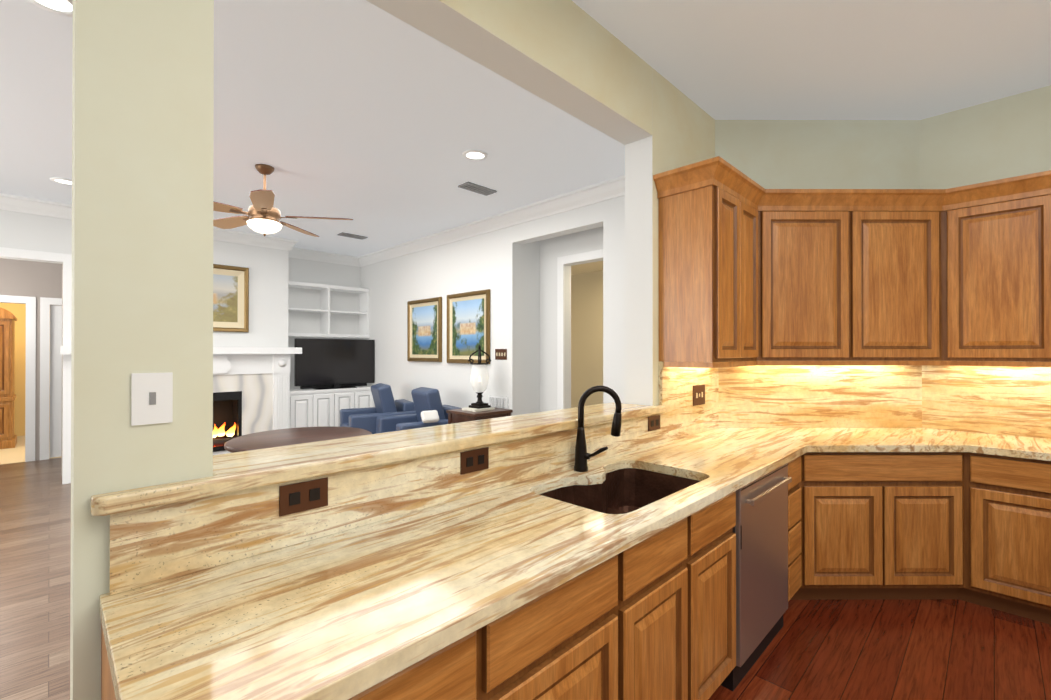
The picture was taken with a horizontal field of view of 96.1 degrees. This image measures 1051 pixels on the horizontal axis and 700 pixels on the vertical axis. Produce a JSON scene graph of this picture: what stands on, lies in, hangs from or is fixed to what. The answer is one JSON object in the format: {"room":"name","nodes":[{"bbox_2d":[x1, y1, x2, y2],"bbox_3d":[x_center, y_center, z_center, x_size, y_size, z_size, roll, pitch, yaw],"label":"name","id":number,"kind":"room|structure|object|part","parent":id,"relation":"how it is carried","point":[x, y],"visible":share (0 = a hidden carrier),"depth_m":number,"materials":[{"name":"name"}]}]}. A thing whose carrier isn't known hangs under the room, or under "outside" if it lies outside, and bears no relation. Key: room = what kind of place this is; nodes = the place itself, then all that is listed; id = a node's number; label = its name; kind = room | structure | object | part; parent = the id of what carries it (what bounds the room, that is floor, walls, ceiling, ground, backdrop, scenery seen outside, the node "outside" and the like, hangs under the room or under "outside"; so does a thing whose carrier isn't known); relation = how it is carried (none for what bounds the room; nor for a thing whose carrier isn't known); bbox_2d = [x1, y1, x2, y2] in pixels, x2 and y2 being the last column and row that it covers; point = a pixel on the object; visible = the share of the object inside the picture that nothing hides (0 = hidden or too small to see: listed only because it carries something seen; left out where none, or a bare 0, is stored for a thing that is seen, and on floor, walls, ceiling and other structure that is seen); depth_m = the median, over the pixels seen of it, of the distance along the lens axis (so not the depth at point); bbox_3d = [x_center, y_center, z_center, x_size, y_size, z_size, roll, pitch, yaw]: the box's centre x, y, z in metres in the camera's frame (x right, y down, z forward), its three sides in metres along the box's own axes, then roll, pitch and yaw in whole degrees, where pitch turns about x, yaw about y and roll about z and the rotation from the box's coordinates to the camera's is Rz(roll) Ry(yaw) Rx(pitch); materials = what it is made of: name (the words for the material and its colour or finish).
{"room":"kitchen","nodes":[
{"label":"kitchen","id":0,"kind":"room"},
{"bbox_2d":[0,305,49,435],"bbox_3d":[-9.435,-0.053,7.248,0.100,3.020,7.000,0,0,45],"label":"wall","id":1,"kind":"structure","parent":0,"point":[19,311],"depth_m":8.02,"materials":[{"name":"yellow"}]},
{"bbox_2d":[0,433,60,463],"bbox_3d":[-8.441,1.503,6.256,2.900,0.100,7.000,0,0,45],"label":"floor carpet","id":2,"kind":"object","parent":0,"point":[16,454],"depth_m":6.64,"materials":[{"name":"beige carpet"}]},
{"bbox_2d":[0,307,16,448],"bbox_3d":[-8.143,0.386,6.909,0.610,2.140,0.940,0,0,45],"label":"armoire","id":3,"kind":"object","parent":2,"relation":"on","point":[8,437],"visible":1,"depth_m":6.98,"materials":[{"name":"brown wood"}]},
{"bbox_3d":[-7.947,1.045,6.712,0.020,0.500,0.820,0,0,45],"label":"drawer","id":4,"kind":"part","parent":3,"relation":"part of","materials":[{"name":"brown wood"}]},
{"bbox_3d":[-7.801,0.116,6.863,0.020,1.080,0.405,0,0,45],"label":"door","id":5,"kind":"part","parent":3,"relation":"part of","materials":[{"name":"brown wood"}]},
{"bbox_2d":[0,261,61,459],"bbox_3d":[-6.528,-0.057,6.217,0.120,3.020,2.070,0,0,45],"label":"wall","id":6,"kind":"structure","parent":0,"point":[37,279],"depth_m":6.22,"materials":[{"name":"white"}]},
{"bbox_2d":[0,209,71,475],"bbox_3d":[-5.590,-0.061,4.983,0.650,3.020,2.400,0,0,45],"label":"wall","id":7,"kind":"structure","parent":0,"point":[18,230],"depth_m":4.99,"materials":[{"name":"white"}]},
{"bbox_2d":[0,193,299,483],"bbox_3d":[-5.922,-0.064,4.116,0.100,3.019,7.500,0,0,45],"label":"trim","id":8,"kind":"structure","parent":7,"relation":"attached to","point":[50,345],"depth_m":6.17,"materials":[{"name":"white"}]},
{"bbox_3d":[-6.854,0.377,5.785,0.020,2.150,1.180,0,0,45],"label":"trim casing bedroom","id":9,"kind":"part","parent":8,"relation":"part of","materials":[{"name":"white"}]},
{"bbox_3d":[-3.707,-1.506,2.790,6.120,0.144,8.730,0,0,45],"label":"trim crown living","id":10,"kind":"part","parent":8,"relation":"part of","materials":[{"name":"white"}]},
{"bbox_2d":[70,0,213,699],"bbox_3d":[-0.912,-0.076,1.129,0.180,3.020,0.245,0,0,45],"label":"column","id":11,"kind":"structure","parent":0,"point":[142,166],"depth_m":1.05,"materials":[{"name":"beige paint"}]},
{"bbox_2d":[131,372,172,425],"bbox_3d":[-0.842,0.109,1.066,0.007,0.115,0.073,0,0,45],"label":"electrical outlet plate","id":12,"kind":"object","parent":11,"relation":"attached to","point":[151,398],"depth_m":1.06,"materials":[{"name":"white plastic"}]},
{"bbox_2d":[131,372,172,425],"bbox_3d":[-0.842,0.109,1.065,0.008,0.115,0.073,0,0,45],"label":"switch","id":13,"kind":"object","parent":12,"relation":"attached to","point":[151,393],"depth_m":1.06,"materials":[{"name":"white"}]},
{"bbox_2d":[213,450,230,454],"bbox_3d":[-4.389,1.383,6.188,0.650,0.140,1.010,0,0,45],"label":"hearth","id":14,"kind":"structure","parent":0,"point":[220,452],"depth_m":6.15,"materials":[{"name":"white"}]},
{"bbox_2d":[213,240,241,438],"bbox_3d":[-4.244,-0.126,6.339,0.650,2.880,0.600,0,0,45],"label":"wall","id":15,"kind":"structure","parent":0,"point":[224,253],"depth_m":6.27,"materials":[{"name":"white"}]},
{"bbox_2d":[213,264,248,331],"bbox_3d":[-4.143,-0.673,5.949,0.043,0.870,1.170,0,0,45],"label":"picture frame","id":16,"kind":"object","parent":15,"relation":"attached to","point":[230,283],"depth_m":6.22,"materials":[{"name":"gold metal"}]},
{"bbox_2d":[233,244,287,437],"bbox_3d":[-3.825,-0.055,6.761,0.650,3.020,0.590,0,0,45],"label":"wall","id":17,"kind":"structure","parent":0,"point":[268,296],"depth_m":6.54,"materials":[{"name":"white"}]},
{"bbox_2d":[288,257,360,388],"bbox_3d":[-3.274,-0.051,7.672,0.150,3.020,1.480,0,0,45],"label":"wall","id":18,"kind":"structure","parent":0,"point":[299,270],"depth_m":7.54,"materials":[{"name":"white"}]},
{"bbox_2d":[300,248,355,265],"bbox_3d":[-3.280,-1.489,7.494,0.100,0.144,1.210,0,0,45],"label":"trim","id":19,"kind":"structure","parent":18,"relation":"attached to","point":[306,254],"depth_m":7.58,"materials":[{"name":"white"}]},
{"bbox_3d":[-6.091,0.422,6.641,0.040,2.045,0.846,0,0,45],"label":"door hall closed","id":20,"kind":"part","parent":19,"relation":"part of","materials":[{"name":"white"}]},
{"bbox_2d":[361,195,624,415],"bbox_3d":[-0.580,-0.058,5.936,6.120,3.020,0.150,0,0,45],"label":"wall","id":21,"kind":"structure","parent":0,"point":[492,261],"depth_m":5.70,"materials":[{"name":"white"}]},
{"bbox_2d":[407,297,441,361],"bbox_3d":[-1.430,-0.275,6.642,0.820,0.880,0.043,0,0,45],"label":"picture frame","id":22,"kind":"object","parent":21,"relation":"attached to","point":[424,316],"depth_m":6.63,"materials":[{"name":"gold metal"}]},
{"bbox_2d":[447,289,489,363],"bbox_3d":[-0.734,-0.278,5.952,0.840,0.900,0.043,0,0,45],"label":"picture frame","id":23,"kind":"object","parent":21,"relation":"attached to","point":[468,323],"depth_m":5.95,"materials":[{"name":"gold metal"}]},
{"bbox_2d":[356,175,624,409],"bbox_3d":[-0.662,-0.058,5.853,6.120,3.019,0.116,0,0,45],"label":"trim","id":24,"kind":"structure","parent":21,"relation":"attached to","point":[614,187],"depth_m":5.45,"materials":[{"name":"white"}]},
{"bbox_2d":[488,395,507,408],"bbox_3d":[-0.325,0.631,5.566,0.340,0.170,0.012,0,0,45],"label":"air vent","id":25,"kind":"object","parent":21,"relation":"in","point":[498,401],"depth_m":5.55,"materials":[{"name":"white"}]},
{"bbox_2d":[495,349,506,359],"bbox_3d":[-0.288,0.051,5.535,0.200,0.125,0.007,0,0,45],"label":"electrical outlet plate","id":26,"kind":"object","parent":21,"relation":"attached to","point":[500,354],"depth_m":5.53,"materials":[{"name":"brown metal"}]},
{"bbox_2d":[495,349,506,359],"bbox_3d":[-0.288,0.051,5.535,0.200,0.125,0.008,0,0,45],"label":"switch","id":27,"kind":"object","parent":26,"relation":"attached to","point":[500,354],"depth_m":5.53,"materials":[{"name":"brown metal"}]},
{"bbox_2d":[0,0,1050,256],"bbox_3d":[-3.233,-1.627,3.602,14.050,0.100,10.850,0,0,45],"label":"ceiling","id":28,"kind":"structure","parent":0,"point":[372,122],"depth_m":2.87,"materials":[{"name":"white paint"}]},
{"bbox_2d":[28,0,72,16],"bbox_3d":[-2.134,-1.574,2.125,0.209,0.013,0.209,0,0,6],"label":"recessed light","id":29,"kind":"object","parent":28,"relation":"in","point":[62,7],"depth_m":2.16,"materials":[{"name":"white"}]},
{"bbox_3d":[-2.135,-1.574,2.124,0.210,0.013,0.210,0,0,45],"label":"downlight trim","id":30,"kind":"part","parent":29,"relation":"part of","materials":[{"name":"white"}]},
{"bbox_2d":[50,177,71,185],"bbox_3d":[-4.283,-1.566,4.396,0.209,0.013,0.209,0,0,39],"label":"recessed light","id":31,"kind":"object","parent":28,"relation":"in","point":[64,181],"depth_m":4.37,"materials":[{"name":"white"}]},
{"bbox_3d":[-4.283,-1.566,4.396,0.210,0.013,0.210,0,0,45],"label":"downlight trim","id":32,"kind":"part","parent":31,"relation":"part of","materials":[{"name":"white"}]},
{"bbox_2d":[213,164,352,236],"bbox_3d":[-2.288,-1.274,4.020,1.389,0.599,1.338,0,0,45],"label":"ceiling fan","id":33,"kind":"object","parent":28,"relation":"hanging from","point":[263,217],"visible":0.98,"depth_m":3.99,"materials":[{"name":"wood"}]},
{"bbox_3d":[-2.625,-1.155,4.235,0.606,0.043,0.274,0,0,45],"label":"blade","id":34,"kind":"part","parent":33,"relation":"part of","materials":[{"name":"brown"}]},
{"bbox_3d":[-2.537,-1.157,3.768,0.168,0.043,0.630,0,0,45],"label":"blade","id":35,"kind":"part","parent":33,"relation":"part of","materials":[{"name":"brown"}]},
{"bbox_3d":[-2.068,-1.157,3.685,0.605,0.043,0.274,0,0,45],"label":"blade","id":36,"kind":"part","parent":33,"relation":"part of","materials":[{"name":"brown"}]},
{"bbox_3d":[-2.245,-1.380,4.064,0.023,0.270,0.024,0,0,45],"label":"rod","id":37,"kind":"part","parent":33,"relation":"part of","materials":[{"name":"brown metal"}]},
{"bbox_3d":[-2.245,-1.172,4.064,0.250,0.145,0.250,0,0,45],"label":"motor","id":38,"kind":"part","parent":33,"relation":"part of","materials":[{"name":"brown metal"}]},
{"bbox_3d":[-2.189,-1.154,4.483,0.424,0.043,0.539,0,0,45],"label":"blade","id":39,"kind":"part","parent":33,"relation":"part of","materials":[{"name":"brown"}]},
{"bbox_3d":[-1.826,-1.156,4.126,0.427,0.043,0.537,0,0,45],"label":"blade","id":40,"kind":"part","parent":33,"relation":"part of","materials":[{"name":"brown"}]},
{"bbox_2d":[337,232,367,239],"bbox_3d":[-2.368,-1.559,6.469,0.160,0.012,0.360,0,0,45],"label":"air vent","id":41,"kind":"object","parent":28,"relation":"in","point":[341,234],"depth_m":6.46,"materials":[{"name":"white"}]},
{"bbox_2d":[462,149,487,160],"bbox_3d":[-0.405,-1.568,3.804,0.209,0.013,0.209,0,0,36],"label":"recessed light","id":42,"kind":"object","parent":28,"relation":"in","point":[472,154],"depth_m":3.79,"materials":[{"name":"white"}]},
{"bbox_3d":[-0.405,-1.568,3.804,0.210,0.013,0.210,0,0,45],"label":"downlight trim","id":43,"kind":"part","parent":42,"relation":"part of","materials":[{"name":"white"}]},
{"bbox_2d":[458,182,496,195],"bbox_3d":[-0.465,-1.566,4.595,0.160,0.012,0.360,0,0,45],"label":"air vent","id":44,"kind":"object","parent":28,"relation":"in","point":[469,186],"depth_m":4.58,"materials":[{"name":"white"}]},
{"bbox_2d":[0,458,1050,699],"bbox_3d":[-2.239,1.490,2.639,11.000,0.100,10.600,0,0,45],"label":"floor","id":45,"kind":"structure","parent":0,"point":[889,649],"depth_m":2.34,"materials":[{"name":"brown wood"}]},
{"bbox_2d":[60,346,301,451],"bbox_3d":[-4.110,0.707,5.911,0.220,1.490,2.445,0,0,45],"label":"fireplace","id":46,"kind":"object","parent":45,"relation":"on","point":[254,382],"visible":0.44,"depth_m":6.40,"materials":[{"name":"stone"}]},
{"bbox_2d":[60,346,301,354],"bbox_3d":[-4.110,0.007,5.913,0.220,0.089,2.445,0,0,45],"label":"mantel shelf","id":47,"kind":"object","parent":46,"relation":"attached to","point":[64,350],"depth_m":6.25,"materials":[{"name":"white"}]},
{"bbox_2d":[213,422,235,446],"bbox_3d":[-4.316,0.951,6.122,0.331,0.721,0.934,0,0,45],"label":"fire","id":48,"kind":"object","parent":46,"relation":"in","point":[218,433],"visible":0.17,"depth_m":6.30,"materials":[{"name":"yellow"}]},
{"bbox_2d":[101,622,492,699],"bbox_3d":[-0.496,0.998,0.996,0.589,0.872,0.562,0,0,45],"label":"base cabinet","id":49,"kind":"object","parent":45,"relation":"on","point":[463,669],"depth_m":0.93,"materials":[{"name":"brown wood"}]},
{"bbox_3d":[-0.688,0.947,0.805,0.586,0.772,0.021,0,0,45],"label":"panel","id":50,"kind":"part","parent":49,"relation":"part of","materials":[{"name":"brown wood"}]},
{"bbox_3d":[-0.286,0.655,0.804,0.020,0.147,0.512,0,0,45],"label":"drawer","id":51,"kind":"part","parent":49,"relation":"part of","materials":[{"name":"brown wood"}]},
{"bbox_2d":[224,426,371,452],"bbox_3d":[-1.748,1.061,3.704,1.040,0.765,1.040,0,0,45],"label":"round table","id":52,"kind":"object","parent":45,"relation":"on","point":[273,438],"visible":0.44,"depth_m":3.71,"materials":[{"name":"brown wood"}]},
{"bbox_2d":[288,281,373,427],"bbox_3d":[-3.095,0.223,7.388,0.498,2.470,1.324,0,0,45],"label":"built-in shelving","id":53,"kind":"object","parent":45,"relation":"on","point":[315,408],"visible":0.62,"depth_m":7.25,"materials":[{"name":"white"}]},
{"bbox_3d":[-3.264,1.011,6.875,0.020,0.690,0.305,0,0,45],"label":"door","id":54,"kind":"part","parent":53,"relation":"part of","materials":[{"name":"white"}]},
{"bbox_3d":[-3.038,1.012,7.103,0.020,0.690,0.305,0,0,45],"label":"door","id":55,"kind":"part","parent":53,"relation":"part of","materials":[{"name":"white"}]},
{"bbox_3d":[-3.163,-0.607,7.458,0.307,0.810,1.324,0,0,45],"label":"shelf","id":56,"kind":"part","parent":53,"relation":"part of","materials":[{"name":"white"}]},
{"bbox_2d":[294,338,374,389],"bbox_3d":[-2.952,0.214,7.329,1.200,0.764,0.170,0,0,-41],"label":"tv","id":57,"kind":"object","parent":53,"relation":"on","point":[320,364],"visible":0.98,"depth_m":7.24,"materials":[{"name":"black"}]},
{"bbox_3d":[-2.812,1.012,7.330,0.020,0.690,0.305,0,0,45],"label":"door","id":58,"kind":"part","parent":53,"relation":"part of","materials":[{"name":"white"}]},
{"bbox_3d":[-2.586,1.013,7.558,0.020,0.690,0.305,0,0,45],"label":"door","id":59,"kind":"part","parent":53,"relation":"part of","materials":[{"name":"white"}]},
{"bbox_2d":[340,383,415,433],"bbox_3d":[-2.007,0.961,6.454,0.880,0.987,0.860,0,0,-30],"label":"chair","id":60,"kind":"object","parent":45,"relation":"on","point":[385,403],"visible":0.27,"depth_m":6.29,"materials":[{"name":"fabric"}]},
{"bbox_2d":[376,387,460,433],"bbox_3d":[-1.227,0.958,5.713,0.880,0.987,0.932,0,0,-35],"label":"chair","id":61,"kind":"object","parent":45,"relation":"on","point":[430,409],"visible":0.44,"depth_m":5.63,"materials":[{"name":"blue"}]},
{"bbox_2d":[421,410,438,422],"bbox_3d":[-1.076,0.750,5.320,0.200,0.140,0.070,0,-35,-35],"label":"chair pillow","id":62,"kind":"object","parent":61,"relation":"on","point":[431,416],"depth_m":5.29,"materials":[{"name":"white fabric"}]},
{"bbox_2d":[446,407,512,423],"bbox_3d":[-0.517,1.050,5.328,0.500,0.800,0.560,0,0,45],"label":"side table","id":63,"kind":"object","parent":45,"relation":"on","point":[466,414],"visible":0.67,"depth_m":5.18,"materials":[{"name":"brown wood"}]},
{"bbox_2d":[462,407,494,411],"bbox_3d":[-0.532,0.662,5.315,0.240,0.024,0.280,0,0,45],"label":"book","id":64,"kind":"object","parent":63,"relation":"on","point":[468,409],"depth_m":5.24,"materials":[{"name":"beige paper"}]},
{"bbox_2d":[468,344,490,408],"bbox_3d":[-0.517,0.291,5.331,0.210,0.715,0.210,0,0,45],"label":"lamp","id":65,"kind":"object","parent":63,"relation":"on","point":[479,377],"visible":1,"depth_m":5.26,"materials":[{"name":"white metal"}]},
{"bbox_3d":[-0.517,0.320,5.331,0.210,0.313,0.210,0,0,45],"label":"lamp shade","id":66,"kind":"part","parent":65,"relation":"part of","materials":[{"name":"glass"}]},
{"bbox_3d":[-0.517,0.539,5.330,0.100,0.120,0.100,0,0,45],"label":"stem","id":67,"kind":"part","parent":65,"relation":"part of","materials":[{"name":"black metal"}]},
{"bbox_3d":[-0.517,1.080,5.328,0.480,0.740,0.520,0,0,45],"label":"frame","id":68,"kind":"part","parent":63,"relation":"part of","materials":[{"name":"brown wood"}]},
{"bbox_2d":[493,546,632,699],"bbox_3d":[-0.105,0.999,1.390,0.589,0.872,0.550,0,0,45],"label":"base cabinet","id":69,"kind":"object","parent":45,"relation":"on","point":[573,641],"depth_m":1.21,"materials":[{"name":"brown wood"}]},
{"bbox_3d":[0.087,0.656,1.181,0.020,0.147,0.492,0,0,45],"label":"drawer","id":70,"kind":"part","parent":69,"relation":"part of","materials":[{"name":"brown wood"}]},
{"bbox_3d":[0.087,1.035,1.179,0.020,0.550,0.492,0,0,45],"label":"door","id":71,"kind":"part","parent":69,"relation":"part of","materials":[{"name":"brown wood"}]},
{"bbox_3d":[0.421,0.657,1.518,0.020,0.147,0.402,0,0,45],"label":"drawer","id":72,"kind":"part","parent":69,"relation":"part of","materials":[{"name":"brown wood"}]},
{"bbox_3d":[0.421,1.036,1.516,0.020,0.550,0.402,0,0,45],"label":"door","id":73,"kind":"part","parent":69,"relation":"part of","materials":[{"name":"brown wood"}]},
{"bbox_3d":[0.726,0.658,1.825,0.020,0.147,0.407,0,0,45],"label":"drawer","id":74,"kind":"part","parent":69,"relation":"part of","materials":[{"name":"brown wood"}]},
{"bbox_3d":[0.726,1.037,1.823,0.020,0.550,0.407,0,0,45],"label":"door","id":75,"kind":"part","parent":69,"relation":"part of","materials":[{"name":"brown wood"}]},
{"bbox_2d":[681,454,804,607],"bbox_3d":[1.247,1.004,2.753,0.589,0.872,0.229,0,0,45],"label":"base cabinet","id":76,"kind":"object","parent":45,"relation":"on","point":[708,539],"depth_m":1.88,"materials":[{"name":"brown wood"}]},
{"bbox_2d":[99,428,1050,699],"bbox_3d":[1.611,0.541,1.411,2.998,0.040,4.123,0,0,45],"label":"countertop","id":77,"kind":"structure","parent":76,"relation":"on","point":[349,614],"depth_m":1.07,"materials":[{"name":"stone"}]},
{"bbox_2d":[574,386,621,471],"bbox_3d":[0.316,0.339,2.064,0.157,0.368,0.179,0,0,45],"label":"faucet","id":78,"kind":"object","parent":77,"relation":"on","point":[582,455],"visible":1,"depth_m":2.05,"materials":[{"name":"black metal"}]},
{"bbox_3d":[0.307,0.435,2.010,0.094,0.058,0.028,0,0,45],"label":"handle","id":79,"kind":"part","parent":78,"relation":"part of","materials":[{"name":"black metal"}]},
{"bbox_2d":[539,468,699,513],"bbox_3d":[0.392,0.667,1.878,0.468,0.204,0.778,0,0,45],"label":"sink","id":80,"kind":"object","parent":77,"relation":"in","point":[624,491],"visible":0.27,"depth_m":2.16,"materials":[{"name":"brown metal"}]},
{"bbox_3d":[2.003,0.661,2.649,0.886,0.147,0.020,0,0,0],"label":"drawer","id":81,"kind":"part","parent":76,"relation":"part of","materials":[{"name":"brown wood"}]},
{"bbox_2d":[721,463,791,690],"bbox_3d":[0.930,1.005,2.406,0.628,0.868,0.670,0,0,45],"label":"dishwasher","id":82,"kind":"object","parent":45,"relation":"on","point":[760,529],"visible":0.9,"depth_m":2.15,"materials":[{"name":"silver metal"}]},
{"bbox_3d":[1.120,0.953,2.218,0.025,0.761,0.646,0,0,45],"label":"door","id":83,"kind":"part","parent":82,"relation":"part of","materials":[{"name":"silver metal"}]},
{"bbox_3d":[1.141,0.651,2.198,0.034,0.025,0.530,0,0,45],"label":"handle","id":84,"kind":"part","parent":82,"relation":"part of","materials":[{"name":"silver metal"}]},
{"bbox_2d":[805,472,884,599],"bbox_3d":[1.779,1.102,2.648,0.320,0.675,0.320,0,0,45],"label":"base cabinet","id":85,"kind":"object","parent":45,"relation":"on","point":[845,518],"depth_m":2.64,"materials":[{"name":"brown wood"}]},
{"bbox_3d":[1.779,1.040,2.646,0.437,0.550,0.020,0,0,0],"label":"door","id":86,"kind":"part","parent":85,"relation":"part of","materials":[{"name":"brown wood"}]},
{"bbox_2d":[881,472,964,600],"bbox_3d":[2.228,1.102,2.650,0.320,0.675,0.320,0,0,45],"label":"base cabinet","id":87,"kind":"object","parent":45,"relation":"on","point":[925,518],"depth_m":2.64,"materials":[{"name":"brown wood"}]},
{"bbox_3d":[2.228,1.040,2.648,0.437,0.550,0.020,0,0,0],"label":"door","id":88,"kind":"part","parent":87,"relation":"part of","materials":[{"name":"brown wood"}]},
{"bbox_2d":[965,452,1050,623],"bbox_3d":[2.875,1.004,2.644,0.541,0.872,0.589,0,0,45],"label":"base cabinet","id":89,"kind":"object","parent":45,"relation":"on","point":[1008,499],"depth_m":2.53,"materials":[{"name":"brown wood"}]},
{"bbox_3d":[2.669,0.661,2.449,0.527,0.147,0.020,0,0,45],"label":"drawer","id":90,"kind":"part","parent":89,"relation":"part of","materials":[{"name":"brown wood"}]},
{"bbox_3d":[2.669,1.039,2.447,0.527,0.550,0.020,0,0,45],"label":"door","id":91,"kind":"part","parent":89,"relation":"part of","materials":[{"name":"brown wood"}]},
{"bbox_2d":[522,241,539,413],"bbox_3d":[0.022,-0.059,5.663,0.120,3.020,0.310,0,0,45],"label":"wall","id":92,"kind":"structure","parent":0,"point":[530,327],"depth_m":5.62,"materials":[{"name":"white"}]},
{"bbox_2d":[366,0,714,405],"bbox_3d":[0.442,-0.071,2.494,0.180,3.020,3.599,0,0,45],"label":"wall","id":93,"kind":"structure","parent":0,"point":[571,58],"depth_m":2.42,"materials":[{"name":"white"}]},
{"bbox_2d":[279,477,327,515],"bbox_3d":[-0.597,0.395,1.275,0.007,0.078,0.125,0,0,45],"label":"electrical outlet plate","id":94,"kind":"object","parent":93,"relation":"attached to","point":[312,494],"depth_m":1.27,"materials":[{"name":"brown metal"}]},
{"bbox_2d":[279,477,327,515],"bbox_3d":[-0.597,0.395,1.275,0.008,0.078,0.125,0,0,45],"label":"outlet","id":95,"kind":"object","parent":94,"relation":"attached to","point":[312,494],"depth_m":1.27,"materials":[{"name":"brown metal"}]},
{"bbox_2d":[460,447,488,474],"bbox_3d":[-0.181,0.397,1.694,0.007,0.078,0.125,0,0,45],"label":"electrical outlet plate","id":96,"kind":"object","parent":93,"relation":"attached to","point":[474,460],"depth_m":1.69,"materials":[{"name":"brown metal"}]},
{"bbox_2d":[460,447,488,474],"bbox_3d":[-0.181,0.397,1.694,0.008,0.078,0.125,0,0,45],"label":"outlet","id":97,"kind":"object","parent":96,"relation":"attached to","point":[474,460],"depth_m":1.69,"materials":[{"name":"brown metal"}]},
{"bbox_2d":[109,361,1050,594],"bbox_3d":[1.616,0.291,1.417,2.998,0.458,4.108,0,0,45],"label":"backsplash","id":98,"kind":"structure","parent":93,"relation":"attached to","point":[152,545],"depth_m":2.28,"materials":[{"name":"stone"}]},
{"bbox_2d":[648,415,659,430],"bbox_3d":[0.706,0.400,2.588,0.007,0.078,0.125,0,0,45],"label":"electrical outlet plate","id":99,"kind":"object","parent":93,"relation":"attached to","point":[653,421],"depth_m":2.58,"materials":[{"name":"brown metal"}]},
{"bbox_2d":[648,415,659,430],"bbox_3d":[0.706,0.400,2.588,0.008,0.078,0.125,0,0,45],"label":"outlet","id":100,"kind":"object","parent":99,"relation":"attached to","point":[653,421],"depth_m":2.58,"materials":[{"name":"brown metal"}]},
{"bbox_2d":[693,384,704,405],"bbox_3d":[1.097,0.284,2.983,0.007,0.125,0.165,0,0,45],"label":"light switch plate","id":101,"kind":"object","parent":93,"relation":"attached to","point":[698,390],"depth_m":2.97,"materials":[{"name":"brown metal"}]},
{"bbox_2d":[693,384,704,405],"bbox_3d":[1.097,0.284,2.982,0.008,0.125,0.165,0,0,45],"label":"switch","id":102,"kind":"object","parent":101,"relation":"attached to","point":[698,390],"depth_m":2.97,"materials":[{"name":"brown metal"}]},
{"bbox_2d":[657,176,744,363],"bbox_3d":[0.998,-0.415,2.692,0.329,0.960,0.298,0,0,45],"label":"upper cabinet","id":103,"kind":"object","parent":93,"relation":"attached to","point":[701,224],"depth_m":2.57,"materials":[{"name":"brown wood"}]},
{"bbox_3d":[1.106,-0.405,2.582,0.020,0.900,0.294,0,0,45],"label":"door","id":104,"kind":"part","parent":103,"relation":"part of","materials":[{"name":"brown wood"}]},
{"bbox_2d":[745,192,760,363],"bbox_3d":[1.207,-0.414,2.903,0.329,0.960,0.296,0,0,45],"label":"upper cabinet","id":105,"kind":"object","parent":93,"relation":"attached to","point":[752,272],"depth_m":2.83,"materials":[{"name":"brown wood"}]},
{"bbox_3d":[1.318,-0.405,2.795,0.020,0.900,0.292,0,0,45],"label":"door","id":106,"kind":"part","parent":105,"relation":"part of","materials":[{"name":"brown wood"}]},
{"bbox_2d":[540,226,602,411],"bbox_3d":[0.578,-0.060,5.414,1.260,3.020,0.120,0,0,45],"label":"wall","id":107,"kind":"structure","parent":0,"point":[551,250],"depth_m":5.56,"materials":[{"name":"white"}]},
{"bbox_2d":[571,261,602,274],"bbox_3d":[1.252,-1.198,5.743,3.000,0.100,1.290,0,0,45],"label":"ceiling","id":108,"kind":"structure","parent":0,"point":[587,267],"depth_m":6.56,"materials":[{"name":"beige"}]},
{"bbox_2d":[571,270,602,407],"bbox_3d":[1.742,-0.057,6.232,3.200,3.020,0.100,0,0,45],"label":"wall","id":109,"kind":"structure","parent":0,"point":[586,288],"depth_m":6.99,"materials":[{"name":"beige"}]},
{"bbox_2d":[715,119,922,188],"bbox_3d":[1.962,-0.068,3.268,1.100,3.020,0.990,0,0,45],"label":"wall","id":110,"kind":"structure","parent":0,"point":[775,154],"depth_m":3.24,"materials":[{"name":"paint"}]},
{"bbox_2d":[757,188,852,359],"bbox_3d":[1.724,-0.465,2.914,0.389,1.022,0.389,0,0,45],"label":"upper cabinet","id":111,"kind":"object","parent":110,"relation":"attached to","point":[807,234],"depth_m":2.90,"materials":[{"name":"brown wood"}]},
{"bbox_3d":[1.724,-0.404,2.911,0.534,0.900,0.020,0,0,0],"label":"door","id":112,"kind":"part","parent":111,"relation":"part of","materials":[{"name":"brown wood"}]},
{"bbox_3d":[2.318,-0.920,2.129,2.997,0.117,1.537,0,0,45],"label":"crown","id":113,"kind":"part","parent":111,"relation":"part of","materials":[{"name":"brown wood"}]},
{"bbox_2d":[853,189,940,359],"bbox_3d":[2.281,-0.465,2.916,0.389,1.022,0.389,0,0,45],"label":"upper cabinet","id":114,"kind":"object","parent":110,"relation":"attached to","point":[897,232],"depth_m":2.91,"materials":[{"name":"brown wood"}]},
{"bbox_3d":[2.281,-0.404,2.914,0.534,0.900,0.020,0,0,0],"label":"door","id":115,"kind":"part","parent":114,"relation":"part of","materials":[{"name":"brown wood"}]},
{"bbox_2d":[923,85,1050,188],"bbox_3d":[3.589,-0.071,2.463,2.468,3.020,0.150,0,0,45],"label":"wall","id":116,"kind":"structure","parent":0,"point":[1004,137],"depth_m":3.00,"materials":[{"name":"paint"}]},
{"bbox_2d":[945,184,1050,363],"bbox_3d":[2.860,-0.414,2.847,0.455,0.960,0.329,0,0,45],"label":"upper cabinet","id":117,"kind":"object","parent":116,"relation":"attached to","point":[998,244],"depth_m":2.73,"materials":[{"name":"brown wood"}]},
{"bbox_3d":[2.351,0.079,2.135,2.965,0.029,1.477,0,0,45],"label":"light rail","id":118,"kind":"part","parent":117,"relation":"part of","materials":[{"name":"brown wood"}]},
{"bbox_3d":[2.749,-0.405,2.739,0.450,0.900,0.020,0,0,45],"label":"door","id":119,"kind":"part","parent":117,"relation":"part of","materials":[{"name":"brown wood"}]},
{"bbox_3d":[-0.090,0.893,1.954,0.180,1.088,2.088,0,0,45],"label":"wall","id":120,"kind":"structure","parent":0,"visible":0},
{"bbox_2d":[90,402,665,515],"bbox_3d":[-0.159,0.327,1.911,0.314,0.040,2.370,0,0,45],"label":"bar","id":121,"kind":"object","parent":120,"relation":"on","point":[242,470],"visible":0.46,"depth_m":1.43,"materials":[{"name":"stone"}]}
]}

